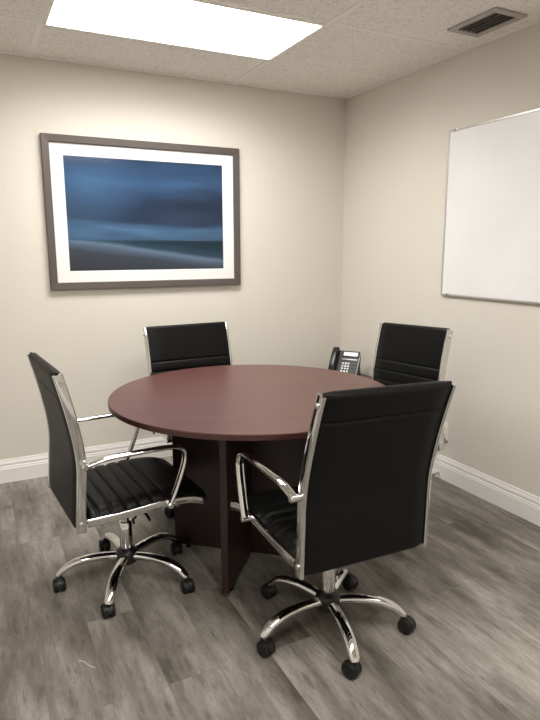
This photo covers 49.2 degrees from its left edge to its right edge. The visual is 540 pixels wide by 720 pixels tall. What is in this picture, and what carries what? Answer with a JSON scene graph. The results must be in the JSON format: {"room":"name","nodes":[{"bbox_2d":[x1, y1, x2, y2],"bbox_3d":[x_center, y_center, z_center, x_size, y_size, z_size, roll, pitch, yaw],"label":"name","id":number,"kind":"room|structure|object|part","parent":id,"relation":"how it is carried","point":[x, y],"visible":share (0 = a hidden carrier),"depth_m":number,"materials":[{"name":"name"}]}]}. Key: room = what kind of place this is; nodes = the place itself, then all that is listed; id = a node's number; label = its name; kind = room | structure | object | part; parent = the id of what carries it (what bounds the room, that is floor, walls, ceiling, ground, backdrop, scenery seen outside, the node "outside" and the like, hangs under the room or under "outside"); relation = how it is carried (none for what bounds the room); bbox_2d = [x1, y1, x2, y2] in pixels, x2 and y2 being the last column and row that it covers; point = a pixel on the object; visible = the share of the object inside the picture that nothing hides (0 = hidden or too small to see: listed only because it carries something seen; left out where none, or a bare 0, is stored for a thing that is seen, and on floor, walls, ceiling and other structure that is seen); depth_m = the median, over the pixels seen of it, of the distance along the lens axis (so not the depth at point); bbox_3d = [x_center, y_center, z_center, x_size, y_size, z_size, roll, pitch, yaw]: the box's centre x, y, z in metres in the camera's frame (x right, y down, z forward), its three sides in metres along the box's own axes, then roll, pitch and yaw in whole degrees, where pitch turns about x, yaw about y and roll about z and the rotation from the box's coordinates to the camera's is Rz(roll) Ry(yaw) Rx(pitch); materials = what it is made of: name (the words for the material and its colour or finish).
{"room":"office","nodes":[
{"label":"office","id":0,"kind":"room"},
{"bbox_2d":[0,53,345,459],"bbox_3d":[-1.093,-0.519,3.678,3.840,2.440,0.120,-5,12,-26],"label":"wall","id":1,"kind":"structure","parent":0,"point":[285,309],"depth_m":3.76,"materials":[{"name":"paint"}]},
{"bbox_2d":[0,437,172,483],"bbox_3d":[-1.061,0.621,3.830,3.600,0.143,0.016,-5,12,-26],"label":"baseboard","id":2,"kind":"structure","parent":1,"relation":"attached to","point":[34,466],"depth_m":3.66,"materials":[{"name":"white paint"}]},
{"bbox_2d":[40,133,240,289],"bbox_3d":[-0.754,-0.902,3.693,1.226,0.885,0.031,-5,12,-26],"label":"framed picture","id":3,"kind":"object","parent":1,"relation":"attached to","point":[120,213],"visible":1,"depth_m":3.67,"materials":[{"name":"grey metal"}]},
{"bbox_2d":[63,155,222,270],"bbox_3d":[-0.758,-0.901,3.699,1.005,0.678,0.001,-5,12,-26],"label":"print","id":4,"kind":"object","parent":3,"relation":"attached to","point":[121,212],"depth_m":3.68},
{"bbox_2d":[0,456,539,719],"bbox_3d":[-0.007,1.125,1.797,3.840,0.100,4.940,-5,12,-26],"label":"floor","id":5,"kind":"structure","parent":0,"point":[472,595],"depth_m":2.18,"materials":[{"name":"grey plastic"}]},
{"bbox_2d":[27,352,206,618],"bbox_3d":[-0.625,0.454,2.451,0.583,0.978,0.610,-7,12,-31],"label":"office chair","id":6,"kind":"object","parent":5,"relation":"on","point":[122,490],"visible":0.94,"depth_m":2.32,"materials":[{"name":"black leather"}]},
{"bbox_3d":[-0.952,0.258,2.485,0.097,0.595,0.014,-6,12,-31],"label":"rail","id":7,"kind":"part","parent":6,"relation":"part of","materials":[{"name":"silver metal"}]},
{"bbox_3d":[-0.822,0.294,2.278,0.097,0.598,0.482,-6,12,-31],"label":"backrest","id":8,"kind":"part","parent":6,"relation":"part of","materials":[{"name":"black leather"}]},
{"bbox_3d":[-0.695,0.335,2.070,0.097,0.595,0.014,-6,12,-31],"label":"rail","id":9,"kind":"part","parent":6,"relation":"part of","materials":[{"name":"silver metal"}]},
{"bbox_3d":[-0.764,0.853,2.467,0.256,0.084,0.043,-3,11,-16],"label":"leg","id":10,"kind":"part","parent":6,"relation":"part of","materials":[{"name":"silver metal"}]},
{"bbox_3d":[-0.771,0.364,2.645,0.390,0.244,0.032,-4,11,-31],"label":"armrest","id":11,"kind":"part","parent":6,"relation":"part of","materials":[{"name":"silver metal"}]},
{"bbox_3d":[-0.701,0.819,2.643,0.043,0.084,0.256,-7,13,-34],"label":"leg","id":12,"kind":"part","parent":6,"relation":"part of","materials":[{"name":"silver metal"}]},
{"bbox_3d":[-0.612,0.874,2.354,0.043,0.084,0.256,0,11,1],"label":"leg","id":13,"kind":"part","parent":6,"relation":"part of","materials":[{"name":"silver metal"}]},
{"bbox_3d":[-0.489,0.449,2.190,0.390,0.244,0.032,-4,11,-31],"label":"armrest","id":14,"kind":"part","parent":6,"relation":"part of","materials":[{"name":"silver metal"}]},
{"bbox_3d":[-0.578,0.521,2.472,0.482,0.078,0.482,-4,11,-31],"label":"seat","id":15,"kind":"part","parent":6,"relation":"part of","materials":[{"name":"black leather"}]},
{"bbox_3d":[-0.458,0.571,2.260,0.475,0.055,0.013,-4,11,-31],"label":"seat rail","id":16,"kind":"part","parent":6,"relation":"part of","materials":[{"name":"silver metal"}]},
{"bbox_3d":[-0.508,0.603,2.360,0.013,0.031,0.147,-7,13,-32],"label":"lock lever","id":17,"kind":"part","parent":6,"relation":"part of","materials":[{"name":"black plastic"}]},
{"bbox_3d":[-0.511,0.820,2.640,0.043,0.084,0.256,8,13,36],"label":"leg","id":18,"kind":"part","parent":6,"relation":"part of","materials":[{"name":"silver metal"}]},
{"bbox_3d":[-0.455,0.853,2.461,0.256,0.084,0.043,4,11,19],"label":"leg","id":19,"kind":"part","parent":6,"relation":"part of","materials":[{"name":"silver metal"}]},
{"bbox_2d":[143,322,232,516],"bbox_3d":[-0.339,0.314,3.232,0.588,0.964,0.626,-6,12,-29],"label":"office chair","id":20,"kind":"object","parent":5,"relation":"on","point":[168,348],"visible":0.16,"depth_m":3.36,"materials":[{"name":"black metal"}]},
{"bbox_3d":[-0.675,0.117,3.296,0.014,0.593,0.108,-6,11,-29],"label":"rail","id":21,"kind":"part","parent":20,"relation":"part of","materials":[{"name":"silver metal"}]},
{"bbox_3d":[-0.528,0.411,3.091,0.013,0.055,0.475,-6,11,-29],"label":"seat rail","id":22,"kind":"part","parent":20,"relation":"part of","materials":[{"name":"silver metal"}]},
{"bbox_3d":[-0.460,0.092,3.414,0.482,0.596,0.108,-6,11,-29],"label":"backrest","id":23,"kind":"part","parent":20,"relation":"part of","materials":[{"name":"black leather"}]},
{"bbox_3d":[-0.247,0.071,3.537,0.014,0.593,0.108,-6,11,-29],"label":"rail","id":24,"kind":"part","parent":20,"relation":"part of","materials":[{"name":"silver metal"}]},
{"bbox_2d":[108,365,384,593],"bbox_3d":[-0.077,0.516,2.694,1.244,0.766,1.244,-5,12,-26],"label":"conference table","id":25,"kind":"object","parent":5,"relation":"on","point":[216,413],"visible":0.69,"depth_m":2.59,"materials":[{"name":"brown wood"}]},
{"bbox_3d":[-0.278,0.517,2.707,0.345,0.724,0.030,3,11,14],"label":"panel","id":26,"kind":"part","parent":25,"relation":"part of","materials":[{"name":"brown wood"}]},
{"bbox_3d":[-0.096,0.525,2.663,0.030,0.724,0.720,3,11,14],"label":"panel","id":27,"kind":"part","parent":25,"relation":"part of","materials":[{"name":"brown wood"}]},
{"bbox_3d":[0.086,0.533,2.619,0.345,0.724,0.030,3,11,14],"label":"panel","id":28,"kind":"part","parent":25,"relation":"part of","materials":[{"name":"brown wood"}]},
{"bbox_2d":[231,380,456,679],"bbox_3d":[0.207,0.511,2.099,0.582,0.993,0.634,-6,12,-28],"label":"office chair","id":29,"kind":"object","parent":5,"relation":"on","point":[362,493],"visible":1,"depth_m":1.86,"materials":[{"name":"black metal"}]},
{"bbox_3d":[-0.032,0.580,2.024,0.013,0.055,0.475,-3,12,-28],"label":"seat rail","id":30,"kind":"part","parent":29,"relation":"part of","materials":[{"name":"silver metal"}]},
{"bbox_3d":[-0.022,0.463,1.942,0.032,0.244,0.390,-3,12,-28],"label":"armrest","id":31,"kind":"part","parent":29,"relation":"part of","materials":[{"name":"silver metal"}]},
{"bbox_3d":[0.181,0.555,2.147,0.482,0.078,0.482,-3,12,-28],"label":"seat","id":32,"kind":"part","parent":29,"relation":"part of","materials":[{"name":"black leather"}]},
{"bbox_3d":[0.076,0.919,2.108,0.256,0.084,0.043,-6,12,-31],"label":"leg","id":33,"kind":"part","parent":29,"relation":"part of","materials":[{"name":"silver metal"}]},
{"bbox_3d":[0.092,0.884,2.295,0.256,0.084,0.043,9,14,40],"label":"leg","id":34,"kind":"part","parent":29,"relation":"part of","materials":[{"name":"silver metal"}]},
{"bbox_3d":[0.115,0.379,1.727,0.014,0.593,0.108,-3,12,-28],"label":"rail","id":35,"kind":"part","parent":29,"relation":"part of","materials":[{"name":"silver metal"}]},
{"bbox_3d":[0.252,0.932,2.036,0.043,0.084,0.256,-3,11,-13],"label":"leg","id":36,"kind":"part","parent":29,"relation":"part of","materials":[{"name":"silver metal"}]},
{"bbox_3d":[0.278,0.875,2.337,0.043,0.084,0.256,4,12,22],"label":"leg","id":37,"kind":"part","parent":29,"relation":"part of","materials":[{"name":"silver metal"}]},
{"bbox_3d":[0.376,0.905,2.177,0.256,0.084,0.043,1,11,5],"label":"leg","id":38,"kind":"part","parent":29,"relation":"part of","materials":[{"name":"silver metal"}]},
{"bbox_3d":[0.332,0.363,1.845,0.482,0.596,0.108,-3,12,-28],"label":"backrest","id":39,"kind":"part","parent":29,"relation":"part of","materials":[{"name":"black leather"}]},
{"bbox_3d":[0.550,0.352,1.960,0.014,0.593,0.108,-3,12,-28],"label":"rail","id":40,"kind":"part","parent":29,"relation":"part of","materials":[{"name":"silver metal"}]},
{"bbox_2d":[360,373,371,378],"bbox_3d":[0.497,0.385,4.087,0.490,0.507,0.600,-5,12,-26],"label":"side table","id":41,"kind":"object","parent":5,"relation":"on","point":[363,375],"visible":0.02,"depth_m":4.14,"materials":[{"name":"brown wood"}]},
{"bbox_2d":[328,347,360,375],"bbox_3d":[0.504,0.017,4.130,0.236,0.200,0.153,5,12,26],"label":"desk phone","id":42,"kind":"object","parent":41,"relation":"on","point":[340,360],"visible":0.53,"depth_m":4.12,"materials":[{"name":"grey plastic"}]},
{"bbox_2d":[372,322,452,450],"bbox_3d":[0.519,0.335,2.994,0.593,1.010,0.599,-6,12,-28],"label":"office chair","id":43,"kind":"object","parent":5,"relation":"on","point":[404,353],"visible":0.16,"depth_m":3.03,"materials":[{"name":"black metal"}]},
{"bbox_3d":[0.612,0.090,3.303,0.108,0.593,0.014,-8,10,-28],"label":"rail","id":44,"kind":"part","parent":43,"relation":"part of","materials":[{"name":"silver metal"}]},
{"bbox_3d":[0.729,0.117,3.088,0.108,0.596,0.482,-8,10,-28],"label":"backrest","id":45,"kind":"part","parent":43,"relation":"part of","materials":[{"name":"black leather"}]},
{"bbox_3d":[0.851,0.147,2.875,0.108,0.593,0.014,-8,10,-28],"label":"rail","id":46,"kind":"part","parent":43,"relation":"part of","materials":[{"name":"silver metal"}]},
{"bbox_2d":[0,0,539,98],"bbox_3d":[-0.011,-1.368,1.328,3.840,0.106,4.940,-5,12,-26],"label":"ceiling","id":47,"kind":"structure","parent":0,"point":[362,46],"depth_m":3.10,"materials":[{"name":"paint"}]},
{"bbox_2d":[43,0,324,60],"bbox_3d":[-0.402,-1.586,2.788,1.196,0.012,0.586,-5,12,-26],"label":"recessed light","id":48,"kind":"object","parent":47,"relation":"in","point":[207,25],"visible":1,"depth_m":2.78,"materials":[{"name":"white plastic"}]},
{"bbox_2d":[447,7,527,37],"bbox_3d":[1.020,-1.590,2.787,0.205,0.012,0.305,-5,12,-26],"label":"ceiling vent","id":49,"kind":"object","parent":47,"relation":"in","point":[495,18],"visible":1,"depth_m":2.77,"materials":[{"name":"grey metal"}]},
{"bbox_2d":[341,22,539,497],"bbox_3d":[1.652,-0.280,2.384,0.120,2.440,4.700,-5,12,-26],"label":"wall","id":50,"kind":"structure","parent":0,"point":[397,131],"depth_m":3.47,"materials":[{"name":"paint"}]},
{"bbox_2d":[443,423,448,441],"bbox_3d":[1.054,0.434,3.583,0.009,0.118,0.074,-5,12,-26],"label":"wall outlet","id":51,"kind":"object","parent":50,"relation":"attached to","point":[446,425],"visible":0.35,"depth_m":3.56,"materials":[{"name":"beige plastic"}]},
{"bbox_2d":[433,453,539,526],"bbox_3d":[1.593,0.854,2.567,0.016,0.143,4.700,-5,12,-26],"label":"baseboard","id":52,"kind":"structure","parent":50,"relation":"attached to","point":[523,504],"depth_m":3.28,"materials":[{"name":"white paint"}]},
{"bbox_2d":[440,108,539,304],"bbox_3d":[1.287,-0.738,2.873,0.021,0.928,1.219,-5,12,-26],"label":"whiteboard","id":53,"kind":"object","parent":50,"relation":"attached to","point":[491,238],"visible":1,"depth_m":3.08,"materials":[{"name":"ceramic"}]}
]}

